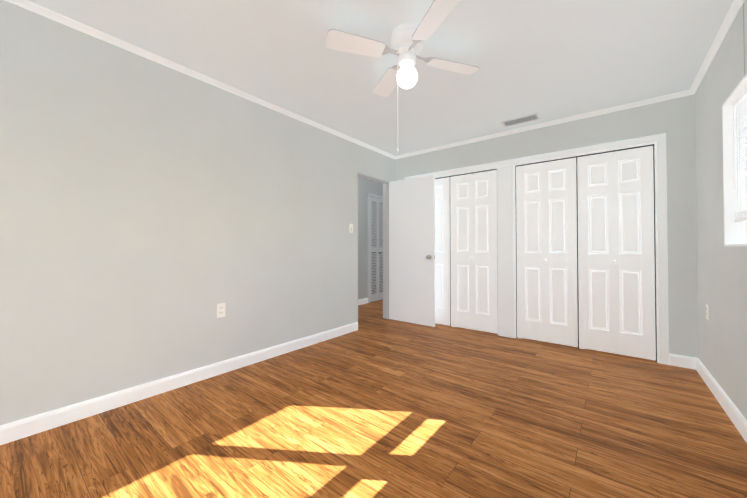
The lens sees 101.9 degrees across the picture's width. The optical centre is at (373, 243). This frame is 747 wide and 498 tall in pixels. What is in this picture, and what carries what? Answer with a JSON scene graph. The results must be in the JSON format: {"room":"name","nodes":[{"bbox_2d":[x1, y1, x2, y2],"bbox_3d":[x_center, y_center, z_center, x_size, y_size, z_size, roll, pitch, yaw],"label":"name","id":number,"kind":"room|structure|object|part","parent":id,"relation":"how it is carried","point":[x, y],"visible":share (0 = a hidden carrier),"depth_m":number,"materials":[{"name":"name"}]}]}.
{"room":"empty bedroom","nodes":[
{"label":"empty bedroom","id":0,"kind":"room"},
{"bbox_2d":[0,0,394,424],"bbox_3d":[-0.605,-0.119,3.519,0.120,2.440,6.120,-1,-1,38],"label":"wall","id":1,"kind":"structure","parent":0,"point":[153,214],"depth_m":2.14,"materials":[{"name":"paint"}]},
{"bbox_2d":[0,322,357,444],"bbox_3d":[-1.288,1.038,2.526,0.016,0.100,3.500,-1,-1,38],"label":"baseboard","id":2,"kind":"structure","parent":1,"relation":"attached to","point":[25,427],"depth_m":2.11,"materials":[{"name":"white wood"}]},
{"bbox_2d":[5,0,396,158],"bbox_3d":[-1.013,-1.329,2.895,0.032,0.036,4.370,-1,-1,38],"label":"crown molding","id":3,"kind":"structure","parent":1,"relation":"attached to","point":[25,4],"depth_m":2.22,"materials":[{"name":"white wood"}]},
{"bbox_2d":[217,303,224,317],"bbox_3d":[-1.280,0.558,2.548,0.009,0.115,0.070,-1,-1,38],"label":"electrical outlet","id":4,"kind":"object","parent":1,"relation":"attached to","point":[221,310],"visible":1,"depth_m":2.54,"materials":[{"name":"white plastic"}]},
{"bbox_2d":[349,224,352,232],"bbox_3d":[-0.278,-0.195,3.822,0.018,0.115,0.070,-1,-1,38],"label":"light switch","id":5,"kind":"object","parent":1,"relation":"attached to","point":[350,228],"visible":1,"depth_m":3.82,"materials":[{"name":"white plastic"}]},
{"bbox_2d":[357,172,388,321],"bbox_3d":[-0.033,0.063,4.253,0.138,2.095,0.855,-1,-1,38],"label":"door frame","id":6,"kind":"structure","parent":1,"relation":"attached to","point":[385,183],"depth_m":4.51,"materials":[{"name":"grey wood"}]},
{"bbox_2d":[389,175,434,326],"bbox_3d":[0.524,0.090,4.253,0.738,2.018,0.171,-1,-1,38],"label":"bedroom door","id":7,"kind":"structure","parent":1,"relation":"in","point":[411,250],"depth_m":4.21,"materials":[{"name":"white wood"}]},
{"bbox_2d":[358,177,382,299],"bbox_3d":[-1.432,-0.109,4.247,0.120,2.440,6.240,-1,-1,38],"label":"wall","id":8,"kind":"structure","parent":0,"point":[365,187],"depth_m":5.72,"materials":[{"name":"grey paint"}]},
{"bbox_2d":[358,298,367,304],"bbox_3d":[-1.673,1.055,3.816,0.016,0.100,5.050,-1,-1,38],"label":"baseboard","id":9,"kind":"structure","parent":8,"relation":"attached to","point":[361,301],"depth_m":5.67,"materials":[{"name":"white wood"}]},
{"bbox_2d":[368,193,382,302],"bbox_3d":[0.095,0.079,6.033,0.060,2.110,0.600,-1,-1,38],"label":"door","id":10,"kind":"structure","parent":8,"relation":"in","point":[375,247],"depth_m":5.97,"materials":[{"name":"grey wood"}]},
{"bbox_2d":[0,300,746,497],"bbox_3d":[0.347,1.122,2.828,4.650,0.060,6.240,-1,-1,38],"label":"floor","id":11,"kind":"structure","parent":0,"point":[376,404],"depth_m":1.73,"materials":[{"name":"brown wood"}]},
{"bbox_2d":[28,0,733,155],"bbox_3d":[0.347,-1.388,2.861,4.650,0.080,6.240,-1,-1,38],"label":"ceiling","id":12,"kind":"structure","parent":0,"point":[548,60],"depth_m":2.16,"materials":[{"name":"paint"}]},
{"bbox_2d":[326,0,478,152],"bbox_3d":[0.216,-0.973,1.947,0.801,0.774,0.801,0,-1,26],"label":"ceiling fan","id":13,"kind":"object","parent":12,"relation":"hanging from","point":[407,39],"depth_m":1.88,"materials":[{"name":"white"}]},
{"bbox_3d":[0.160,-0.881,1.953,0.019,0.591,0.014,-1,-1,38],"label":"ceiling fan pull chain","id":14,"kind":"part","parent":13,"relation":"part of","materials":[{"name":"white"}]},
{"bbox_2d":[501,113,539,126],"bbox_3d":[1.589,-1.337,3.282,0.360,0.009,0.170,-1,-1,38],"label":"ceiling vent","id":15,"kind":"object","parent":12,"relation":"in","point":[520,120],"visible":0.96,"depth_m":3.27,"materials":[{"name":"grey metal"}]},
{"bbox_2d":[395,94,697,357],"bbox_3d":[1.656,-0.117,3.634,3.290,2.440,0.120,-1,-1,38],"label":"wall","id":16,"kind":"structure","parent":0,"point":[673,120],"depth_m":2.76,"materials":[{"name":"paint"}]},
{"bbox_2d":[435,177,449,325],"bbox_3d":[0.785,0.102,4.252,0.602,2.014,0.074,-1,-1,38],"label":"closet door","id":17,"kind":"structure","parent":16,"relation":"in","point":[442,251],"depth_m":4.14,"materials":[{"name":"white wood"}]},
{"bbox_2d":[450,170,497,333],"bbox_3d":[1.266,0.097,3.873,0.602,2.014,0.074,-1,-1,38],"label":"closet door","id":18,"kind":"structure","parent":16,"relation":"in","point":[473,221],"depth_m":3.86,"materials":[{"name":"white wood"}]},
{"bbox_2d":[405,133,668,364],"bbox_3d":[1.605,0.053,3.660,2.795,2.100,0.138,-1,-1,38],"label":"trim","id":19,"kind":"structure","parent":16,"relation":"attached to","point":[506,255],"depth_m":3.36,"materials":[{"name":"white wood"}]},
{"bbox_2d":[397,90,688,158],"bbox_3d":[1.566,-1.320,3.624,3.060,0.036,0.032,-1,-1,38],"label":"crown molding","id":20,"kind":"structure","parent":16,"relation":"attached to","point":[684,93],"depth_m":3.26,"materials":[{"name":"white wood"}]},
{"bbox_2d":[516,158,577,346],"bbox_3d":[1.907,0.090,3.368,0.590,2.014,0.074,-1,-1,38],"label":"closet door","id":21,"kind":"structure","parent":16,"relation":"in","point":[546,226],"depth_m":3.36,"materials":[{"name":"white wood"}]},
{"bbox_2d":[577,146,655,359],"bbox_3d":[2.379,0.085,2.997,0.590,2.014,0.074,-1,-1,38],"label":"closet door","id":22,"kind":"structure","parent":16,"relation":"in","point":[616,273],"depth_m":2.98,"materials":[{"name":"white wood"}]},
{"bbox_2d":[695,0,746,419],"bbox_3d":[1.529,-0.155,0.799,0.261,2.440,4.490,-1,-1,38],"label":"wall","id":23,"kind":"structure","parent":0,"point":[722,294],"depth_m":2.08,"materials":[{"name":"paint"}]},
{"bbox_2d":[706,304,708,319],"bbox_3d":[2.584,0.525,2.346,0.009,0.115,0.070,-1,-1,38],"label":"electrical outlet","id":24,"kind":"object","parent":23,"relation":"attached to","point":[707,311],"visible":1,"depth_m":2.33,"materials":[{"name":"white plastic"}]},
{"bbox_2d":[689,0,744,94],"bbox_3d":[1.452,-1.355,0.952,0.032,0.036,4.370,-1,-1,38],"label":"crown molding","id":25,"kind":"structure","parent":23,"relation":"attached to","point":[734,9],"depth_m":2.01,"materials":[{"name":"white wood"}]},
{"bbox_2d":[688,356,746,442],"bbox_3d":[1.449,1.017,0.923,0.040,0.100,4.370,-1,-1,38],"label":"baseboard","id":26,"kind":"structure","parent":23,"relation":"attached to","point":[740,422],"depth_m":2.01,"materials":[{"name":"white wood"}]},
{"bbox_2d":[722,74,746,245],"bbox_3d":[1.561,-0.462,0.823,0.294,0.927,2.722,-1,-1,38],"label":"window frame","id":27,"kind":"structure","parent":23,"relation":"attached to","point":[734,234],"depth_m":1.95,"materials":[{"name":"white wood"}]},
{"bbox_2d":[732,88,746,222],"bbox_3d":[1.484,-0.530,0.885,0.040,0.762,2.684,-1,-1,38],"label":"window blind","id":28,"kind":"object","parent":23,"relation":"attached to","point":[740,102],"visible":1,"depth_m":1.85,"materials":[{"name":"grey plastic"}]},
{"bbox_2d":[744,99,746,243],"bbox_3d":[1.527,-0.462,0.849,0.050,0.901,2.696,-1,-1,38],"label":"window","id":29,"kind":"structure","parent":23,"relation":"in","point":[745,176],"depth_m":1.90,"materials":[{"name":"white"}]}
]}

